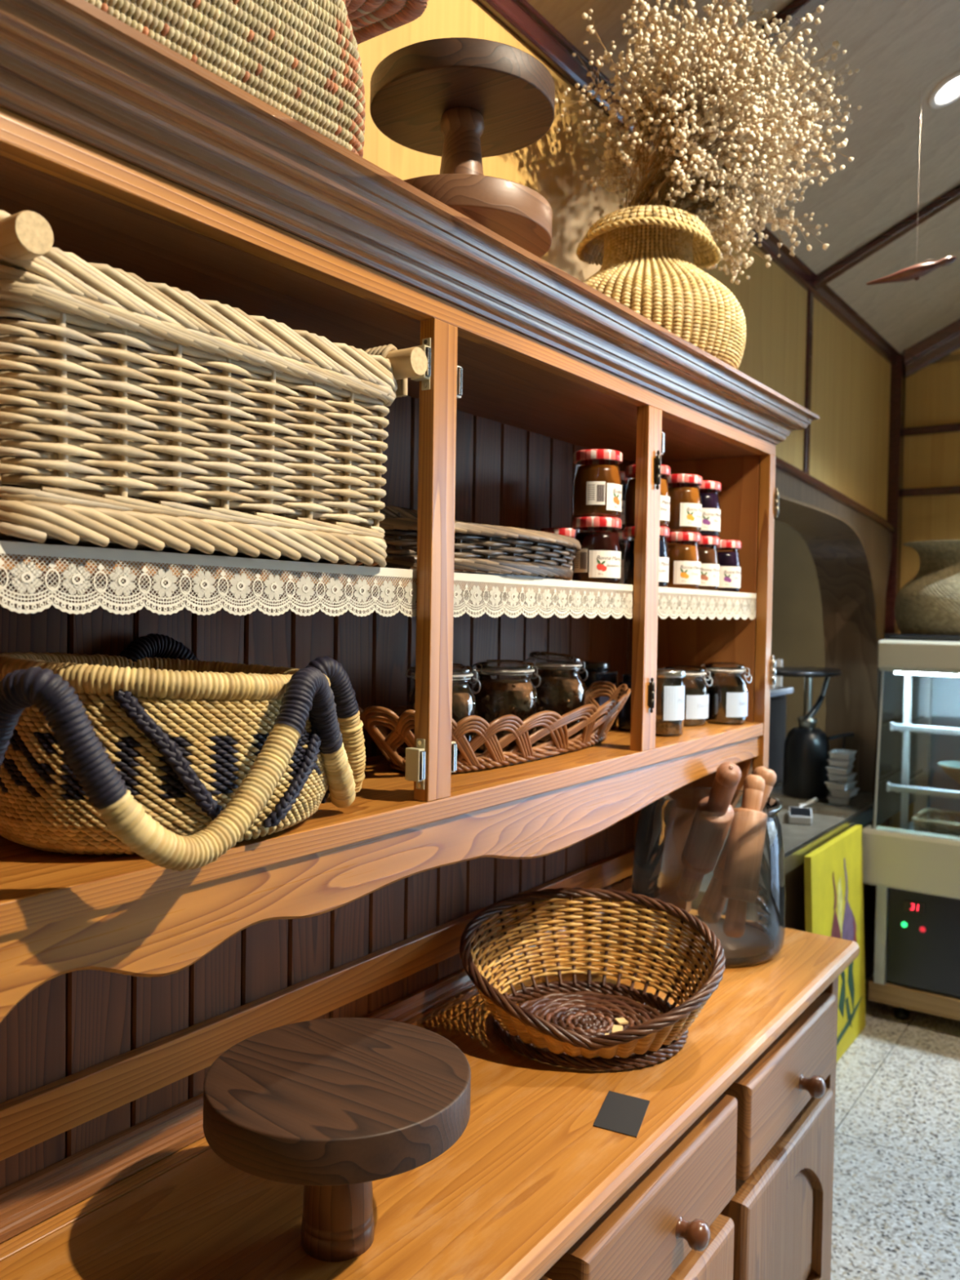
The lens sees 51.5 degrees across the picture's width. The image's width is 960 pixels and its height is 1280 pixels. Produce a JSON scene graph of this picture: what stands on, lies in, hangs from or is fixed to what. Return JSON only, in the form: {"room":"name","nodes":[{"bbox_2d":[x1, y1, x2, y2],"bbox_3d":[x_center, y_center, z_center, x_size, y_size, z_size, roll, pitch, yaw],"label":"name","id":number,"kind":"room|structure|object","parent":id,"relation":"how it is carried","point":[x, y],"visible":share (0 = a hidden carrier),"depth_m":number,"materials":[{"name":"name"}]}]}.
{"room":"food shop","nodes":[
{"label":"food shop","id":0,"kind":"room"},
{"bbox_2d":[0,0,905,1244],"bbox_3d":[-0.257,0.073,1.526,0.230,2.600,6.590,2,2,35],"label":"wall","id":1,"kind":"structure","parent":0,"point":[838,477],"depth_m":3.30,"materials":[{"name":"paint"}]},
{"bbox_2d":[475,0,901,364],"bbox_3d":[-0.135,-1.143,1.420,0.130,0.118,6.590,2,2,35],"label":"ceiling beam","id":2,"kind":"structure","parent":1,"relation":"attached to","point":[520,17],"depth_m":1.98,"materials":[{"name":"brown wood"}]},
{"bbox_2d":[525,0,959,355],"bbox_3d":[1.453,-1.955,0.653,3.900,1.921,7.200,2,2,35],"label":"ceiling","id":3,"kind":"structure","parent":0,"point":[868,207],"depth_m":2.58,"materials":[{"name":"paint"}]},
{"bbox_2d":[866,87,956,284],"bbox_3d":[1.055,-1.106,2.422,0.206,0.463,0.037,2,2,35],"label":"pendant lamp","id":4,"kind":"object","parent":3,"relation":"hanging from","point":[917,271],"visible":1,"depth_m":2.41,"materials":[{"name":"metal"}]},
{"bbox_2d":[928,70,959,108],"bbox_3d":[1.164,-1.359,2.450,0.108,0.055,0.116,2,2,35],"label":"recessed light","id":5,"kind":"object","parent":3,"relation":"in","point":[948,91],"visible":1,"depth_m":2.45,"materials":[{"name":"white"}]},
{"bbox_2d":[770,519,825,738],"bbox_3d":[1.652,-0.051,5.266,1.000,2.700,0.100,2,2,35],"label":"wall","id":6,"kind":"structure","parent":0,"point":[797,639],"depth_m":5.20,"materials":[{"name":"paint"}]},
{"bbox_2d":[830,965,959,1279],"bbox_3d":[1.078,1.455,1.160,5.100,0.100,7.700,2,2,35],"label":"floor","id":7,"kind":"structure","parent":0,"point":[896,1184],"depth_m":2.65,"materials":[{"name":"grey tile"}]},
{"bbox_2d":[0,908,859,1279],"bbox_3d":[0.065,0.996,1.424,0.496,0.772,1.750,2,2,35],"label":"sideboard","id":8,"kind":"object","parent":7,"relation":"on","point":[727,1171],"visible":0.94,"depth_m":1.27,"materials":[{"name":"brown wood"}]},
{"bbox_2d":[203,1017,471,1262],"bbox_3d":[-0.146,0.531,1.026,0.270,0.176,0.270,2,2,35],"label":"cake stand","id":9,"kind":"object","parent":8,"relation":"on","point":[333,1108],"visible":1,"depth_m":0.98,"materials":[{"name":"brown wood"}]},
{"bbox_2d":[0,0,819,1243],"bbox_3d":[0.019,0.075,1.441,0.366,1.066,1.825,2,2,35],"label":"hutch","id":10,"kind":"object","parent":8,"relation":"on","point":[124,978],"visible":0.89,"depth_m":1.15,"materials":[{"name":"brown wood"}]},
{"bbox_2d":[0,633,365,871],"bbox_3d":[-0.311,0.092,0.944,0.324,0.186,0.471,1,2,13],"label":"straw basket","id":11,"kind":"object","parent":10,"relation":"on","point":[174,759],"visible":1,"depth_m":0.85,"materials":[{"name":"beige wicker"}]},
{"bbox_2d":[0,209,427,567],"bbox_3d":[-0.311,-0.202,0.980,0.285,0.246,0.486,2,2,35],"label":"wicker basket","id":12,"kind":"object","parent":10,"relation":"on","point":[279,388],"visible":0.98,"depth_m":0.86,"materials":[{"name":"beige wicker"}]},
{"bbox_2d":[84,0,428,157],"bbox_3d":[-0.329,-0.585,0.954,0.320,0.262,0.588,2,2,35],"label":"basket","id":13,"kind":"object","parent":10,"relation":"on","point":[301,59],"visible":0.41,"depth_m":0.92,"materials":[{"name":"wicker"}]},
{"bbox_2d":[0,553,754,604],"bbox_3d":[-0.014,-0.077,1.454,0.260,0.020,1.637,2,2,35],"label":"shelf","id":14,"kind":"object","parent":10,"relation":"attached to","point":[420,580],"depth_m":1.07,"materials":[{"name":"white fabric"}]},
{"bbox_2d":[0,540,756,619],"bbox_3d":[0.091,-0.057,1.374,0.001,0.055,1.649,2,2,35],"label":"edging","id":15,"kind":"object","parent":10,"relation":"attached to","point":[21,548],"visible":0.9,"depth_m":0.97,"materials":[{"name":"beige fabric"}]},
{"bbox_2d":[0,714,763,936],"bbox_3d":[-0.008,0.190,1.455,0.285,0.025,1.637,2,2,35],"label":"shelf","id":16,"kind":"object","parent":10,"relation":"attached to","point":[43,893],"depth_m":1.04,"materials":[{"name":"brown wood"}]},
{"bbox_2d":[299,500,581,580],"bbox_3d":[-0.038,-0.141,1.388,0.277,0.110,0.539,2,2,35],"label":"tray","id":17,"kind":"object","parent":10,"relation":"on","point":[500,549],"visible":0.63,"depth_m":1.27,"materials":[{"name":"brown wicker"}]},
{"bbox_2d":[404,173,552,257],"bbox_3d":[-0.027,-0.519,1.357,0.249,0.126,0.249,2,2,35],"label":"cake stand","id":18,"kind":"object","parent":10,"relation":"on","point":[515,211],"visible":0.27,"depth_m":1.25,"materials":[{"name":"brown wood"}]},
{"bbox_2d":[369,37,555,175],"bbox_3d":[-0.025,-0.664,1.353,0.250,0.166,0.250,2,2,35],"label":"cake stand","id":19,"kind":"object","parent":18,"relation":"on","point":[463,101],"visible":0.85,"depth_m":1.31,"materials":[{"name":"brown wood"}]},
{"bbox_2d":[358,680,631,773],"bbox_3d":[0.046,0.127,1.545,0.207,0.094,0.660,2,2,33],"label":"basket","id":20,"kind":"object","parent":10,"relation":"on","point":[389,729],"visible":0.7,"depth_m":1.40,"materials":[{"name":"brown wicker"}]},
{"bbox_2d":[405,663,480,756],"bbox_3d":[-0.052,0.103,1.400,0.106,0.137,0.098,0,2,-31],"label":"jar","id":21,"kind":"object","parent":20,"relation":"in","point":[464,700],"visible":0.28,"depth_m":1.38,"materials":[{"name":"clear glass"}]},
{"bbox_2d":[471,659,540,752],"bbox_3d":[0.040,0.101,1.531,0.109,0.137,0.102,0,2,-31],"label":"jar","id":22,"kind":"object","parent":20,"relation":"in","point":[495,699],"visible":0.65,"depth_m":1.50,"materials":[{"name":"clear glass"}]},
{"bbox_2d":[525,650,587,742],"bbox_3d":[0.127,0.092,1.662,0.109,0.149,0.104,0,2,-31],"label":"jar","id":23,"kind":"object","parent":20,"relation":"in","point":[562,695],"visible":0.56,"depth_m":1.62,"materials":[{"name":"clear glass"}]},
{"bbox_2d":[537,528,575,568],"bbox_3d":[0.142,-0.147,1.792,0.078,0.104,0.078,1,2,18],"label":"jam jar","id":24,"kind":"object","parent":10,"relation":"on","point":[570,532],"visible":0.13,"depth_m":1.75,"materials":[{"name":"clear glass"}]},
{"bbox_2d":[551,659,617,728],"bbox_3d":[0.199,0.104,1.894,0.101,0.128,0.100,2,2,35],"label":"jar","id":25,"kind":"object","parent":10,"relation":"on","point":[597,670],"visible":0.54,"depth_m":1.86,"materials":[{"name":"clear glass"}]},
{"bbox_2d":[571,516,622,583],"bbox_3d":[0.184,-0.140,1.577,0.078,0.104,0.078,0,2,-29],"label":"jam jar","id":26,"kind":"object","parent":10,"relation":"on","point":[598,560],"visible":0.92,"depth_m":1.54,"materials":[{"name":"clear glass"}]},
{"bbox_2d":[572,448,622,518],"bbox_3d":[0.186,-0.245,1.578,0.078,0.104,0.078,2,2,23],"label":"jam jar","id":27,"kind":"object","parent":26,"relation":"on","point":[597,482],"visible":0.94,"depth_m":1.55,"materials":[{"name":"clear glass"}]},
{"bbox_2d":[588,529,626,584],"bbox_3d":[0.236,-0.146,1.816,0.078,0.104,0.078,0,2,-29],"label":"jam jar","id":28,"kind":"object","parent":10,"relation":"on","point":[622,538],"visible":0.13,"depth_m":1.78,"materials":[{"name":"clear glass"}]},
{"bbox_2d":[619,471,627,530],"bbox_3d":[0.239,-0.251,1.811,0.078,0.104,0.078,0,2,-29],"label":"jam jar","id":29,"kind":"object","parent":28,"relation":"on","point":[624,479],"visible":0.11,"depth_m":1.78,"materials":[{"name":"clear glass"}]},
{"bbox_2d":[617,673,631,730],"bbox_3d":[0.294,0.117,1.881,0.053,0.105,0.052,2,2,35],"label":"jar","id":30,"kind":"object","parent":10,"relation":"on","point":[624,714],"visible":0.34,"depth_m":1.86,"materials":[{"name":"clear glass"}]},
{"bbox_2d":[623,525,669,586],"bbox_3d":[0.288,-0.143,1.723,0.078,0.104,0.078,0,2,-26],"label":"jam jar","id":31,"kind":"object","parent":10,"relation":"on","point":[628,556],"visible":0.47,"depth_m":1.70,"materials":[{"name":"clear glass"}]},
{"bbox_2d":[624,464,671,527],"bbox_3d":[0.290,-0.247,1.722,0.078,0.104,0.078,0,2,-26],"label":"jam jar","id":32,"kind":"object","parent":31,"relation":"on","point":[630,471],"visible":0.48,"depth_m":1.70,"materials":[{"name":"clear glass"}]},
{"bbox_2d":[576,204,746,369],"bbox_3d":[0.309,-0.619,1.843,0.360,0.304,0.359,1,2,-11],"label":"woven vase","id":33,"kind":"object","parent":10,"relation":"on","point":[650,258],"visible":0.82,"depth_m":1.72,"materials":[{"name":"wicker"}]},
{"bbox_2d":[555,0,862,284],"bbox_3d":[0.426,-0.955,1.821,0.518,0.542,0.666,2,2,35],"label":"bunch","id":34,"kind":"object","parent":33,"relation":"in","point":[708,152],"visible":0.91,"depth_m":1.76,"materials":[{"name":"beige plant"}]},
{"bbox_2d":[655,668,685,736],"bbox_3d":[0.336,0.113,1.814,0.076,0.118,0.076,2,2,35],"label":"storage jar","id":35,"kind":"object","parent":10,"relation":"on","point":[672,724],"visible":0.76,"depth_m":1.78,"materials":[{"name":"clear glass"}]},
{"bbox_2d":[666,531,701,589],"bbox_3d":[0.368,-0.144,1.836,0.078,0.104,0.078,0,2,-26],"label":"jam jar","id":36,"kind":"object","parent":10,"relation":"on","point":[684,562],"visible":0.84,"depth_m":1.80,"materials":[{"name":"clear glass"}]},
{"bbox_2d":[667,473,702,533],"bbox_3d":[0.370,-0.249,1.834,0.078,0.104,0.078,0,2,-40],"label":"jam jar","id":37,"kind":"object","parent":36,"relation":"on","point":[686,506],"visible":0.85,"depth_m":1.80,"materials":[{"name":"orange glass"}]},
{"bbox_2d":[660,665,712,726],"bbox_3d":[0.413,0.110,1.993,0.102,0.116,0.093,2,2,35],"label":"jar","id":38,"kind":"object","parent":10,"relation":"on","point":[696,700],"visible":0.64,"depth_m":1.96,"materials":[{"name":"clear glass"}]},
{"bbox_2d":[678,535,719,591],"bbox_3d":[0.423,-0.146,1.920,0.078,0.104,0.078,0,2,-26],"label":"jam jar","id":39,"kind":"object","parent":10,"relation":"on","point":[709,566],"visible":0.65,"depth_m":1.89,"materials":[{"name":"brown glass"}]},
{"bbox_2d":[699,480,721,537],"bbox_3d":[0.424,-0.251,1.917,0.078,0.104,0.078,0,2,-29],"label":"jam jar","id":40,"kind":"object","parent":39,"relation":"on","point":[709,490],"visible":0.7,"depth_m":1.88,"materials":[{"name":"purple glass"}]},
{"bbox_2d":[702,539,742,591],"bbox_3d":[0.487,-0.147,2.007,0.078,0.104,0.078,0,2,-29],"label":"jam jar","id":41,"kind":"object","parent":10,"relation":"on","point":[730,569],"visible":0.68,"depth_m":1.97,"materials":[{"name":"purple glass"}]},
{"bbox_2d":[701,662,751,724],"bbox_3d":[0.502,0.108,2.033,0.102,0.122,0.093,2,2,35],"label":"jar","id":42,"kind":"object","parent":10,"relation":"on","point":[727,704],"visible":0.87,"depth_m":2.00,"materials":[{"name":"clear glass"}]},
{"bbox_2d":[459,887,725,1071],"bbox_3d":[0.175,0.525,1.570,0.405,0.166,0.388,2,2,35],"label":"basket","id":43,"kind":"object","parent":8,"relation":"on","point":[588,1024],"visible":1,"depth_m":1.64,"materials":[{"name":"brown wicker"}]},
{"bbox_2d":[592,1090,649,1137],"bbox_3d":[0.185,0.616,1.295,0.057,0.001,0.106,1,2,19],"label":"card","id":44,"kind":"object","parent":8,"relation":"on","point":[619,1113],"visible":1,"depth_m":1.29,"materials":[{"name":"black paper"}]},
{"bbox_2d":[631,786,785,966],"bbox_3d":[0.450,0.458,1.967,0.298,0.288,0.298,2,2,35],"label":"glass jar","id":45,"kind":"object","parent":8,"relation":"on","point":[762,940],"visible":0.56,"depth_m":2.01,"materials":[{"name":"clear glass"}]},
{"bbox_2d":[676,761,741,902],"bbox_3d":[0.440,0.380,1.928,0.068,0.320,0.275,1,2,-5],"label":"rolling pin","id":46,"kind":"object","parent":45,"relation":"in","point":[713,816],"visible":1,"depth_m":1.88,"materials":[{"name":"brown wood"}]},
{"bbox_2d":[697,766,776,923],"bbox_3d":[0.514,0.410,1.991,0.149,0.318,0.047,1,2,4],"label":"rolling pin","id":47,"kind":"object","parent":45,"relation":"in","point":[710,909],"visible":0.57,"depth_m":1.98,"materials":[{"name":"brown wood"}]},
{"bbox_2d":[720,774,767,938],"bbox_3d":[0.508,0.413,1.911,0.066,0.301,0.128,2,2,36],"label":"rolling pin","id":48,"kind":"object","parent":45,"relation":"in","point":[743,863],"visible":1,"depth_m":1.89,"materials":[{"name":"brown wood"}]},
{"bbox_2d":[690,782,879,980],"bbox_3d":[0.788,0.975,3.475,0.822,0.722,1.792,2,2,35],"label":"countertop","id":49,"kind":"structure","parent":7,"relation":"on","point":[829,820],"depth_m":3.34,"materials":[{"name":"stone"}]},
{"bbox_2d":[751,686,793,785],"bbox_3d":[1.118,0.399,4.156,0.280,0.404,0.300,2,2,35],"label":"coffee machine","id":50,"kind":"object","parent":49,"relation":"on","point":[777,726],"visible":0.2,"depth_m":4.10,"materials":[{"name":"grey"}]},
{"bbox_2d":[770,659,782,687],"bbox_3d":[1.200,0.141,4.111,0.020,0.114,0.248,2,2,35],"label":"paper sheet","id":51,"kind":"object","parent":50,"relation":"on","point":[780,662],"visible":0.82,"depth_m":4.20,"materials":[{"name":"white paper"}]},
{"bbox_2d":[769,686,793,697],"bbox_3d":[1.121,0.209,4.150,0.280,0.025,0.300,2,2,35],"label":"tray","id":52,"kind":"object","parent":50,"relation":"on","point":[777,691],"depth_m":4.09,"materials":[{"name":"silver metal"}]},
{"bbox_2d":[788,806,812,825],"bbox_3d":[1.106,0.606,3.432,0.076,0.030,0.169,1,2,18],"label":"card terminal","id":53,"kind":"object","parent":49,"relation":"on","point":[797,815],"visible":1,"depth_m":3.36,"materials":[{"name":"grey plastic"}]},
{"bbox_2d":[787,797,817,814],"bbox_3d":[1.173,0.598,3.619,0.068,0.040,0.246,2,2,35],"label":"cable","id":54,"kind":"object","parent":49,"relation":"on","point":[815,799],"visible":0.8,"depth_m":3.61,"materials":[{"name":"white plastic"}]},
{"bbox_2d":[775,666,853,799],"bbox_3d":[1.248,0.362,3.842,0.282,0.500,0.418,2,2,35],"label":"coffee grinder","id":55,"kind":"object","parent":49,"relation":"on","point":[806,746],"visible":0.93,"depth_m":3.84,"materials":[{"name":"black plastic"}]},
{"bbox_2d":[824,749,859,804],"bbox_3d":[1.368,0.518,3.754,0.118,0.197,0.143,2,2,24],"label":"tub","id":56,"kind":"object","parent":49,"relation":"on","point":[833,800],"depth_m":3.72,"materials":[{"name":"white plastic"}]},
{"bbox_2d":[842,737,844,749],"bbox_3d":[1.427,0.498,3.948,0.016,0.231,0.242,2,2,26],"label":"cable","id":57,"kind":"object","parent":49,"relation":"on","point":[843,745],"visible":0.09,"depth_m":4.04,"materials":[{"name":"black plastic"}]},
{"bbox_2d":[804,825,865,1063],"bbox_3d":[1.159,0.998,3.226,0.052,0.700,0.575,2,2,35],"label":"canvas painting","id":58,"kind":"object","parent":7,"relation":"on","point":[833,871],"visible":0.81,"depth_m":3.25,"materials":[{"name":"fabric"}]},
{"bbox_2d":[862,639,959,1021],"bbox_3d":[2.043,0.683,3.459,1.190,1.344,0.734,2,2,35],"label":"fridge","id":59,"kind":"object","parent":7,"relation":"on","point":[915,874],"visible":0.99,"depth_m":3.48,"materials":[{"name":"beige metal"}]},
{"bbox_2d":[884,633,959,641],"bbox_3d":[1.745,-0.009,3.618,0.434,0.020,0.454,2,2,35],"label":"serving tray","id":60,"kind":"object","parent":59,"relation":"on","point":[888,636],"visible":0.84,"depth_m":3.48,"materials":[{"name":"black plastic"}]},
{"bbox_2d":[894,539,959,635],"bbox_3d":[1.712,-0.180,3.614,0.374,0.345,0.374,0,2,-38],"label":"woven vase","id":61,"kind":"object","parent":60,"relation":"on","point":[929,603],"visible":0.95,"depth_m":3.52,"materials":[{"name":"wicker"}]},
{"bbox_2d":[895,768,959,791],"bbox_3d":[2.085,0.538,3.472,1.105,0.006,0.560,2,2,35],"label":"glass shelf","id":62,"kind":"object","parent":59,"relation":"attached to","point":[924,780],"depth_m":3.67,"materials":[{"name":"clear glass"}]},
{"bbox_2d":[902,715,959,728],"bbox_3d":[2.097,0.323,3.478,1.105,0.006,0.530,2,2,35],"label":"glass shelf","id":63,"kind":"object","parent":59,"relation":"attached to","point":[924,721],"depth_m":3.70,"materials":[{"name":"glass"}]},
{"bbox_2d":[911,808,959,836],"bbox_3d":[1.793,0.688,3.534,0.449,0.097,0.257,2,2,35],"label":"bread basket","id":64,"kind":"object","parent":59,"relation":"on","point":[922,824],"visible":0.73,"depth_m":3.57,"materials":[{"name":"wicker"}]},
{"bbox_2d":[937,760,959,783],"bbox_3d":[1.777,0.488,3.567,0.250,0.077,0.250,2,2,35],"label":"wooden bowl","id":65,"kind":"object","parent":59,"relation":"on","point":[951,767],"visible":1,"depth_m":3.56,"materials":[{"name":"brown wood"}]},
{"bbox_2d":[893,348,959,828],"bbox_3d":[3.187,-0.763,3.158,3.900,4.289,0.140,2,2,35],"label":"wall","id":66,"kind":"structure","parent":0,"point":[931,479],"depth_m":4.05,"materials":[{"name":"paint"}]},
{"bbox_2d":[903,318,959,377],"bbox_3d":[3.255,-1.950,2.995,3.670,1.843,0.074,2,2,35],"label":"trim","id":67,"kind":"structure","parent":66,"relation":"attached to","point":[938,345],"depth_m":4.01,"materials":[{"name":"brown wood"}]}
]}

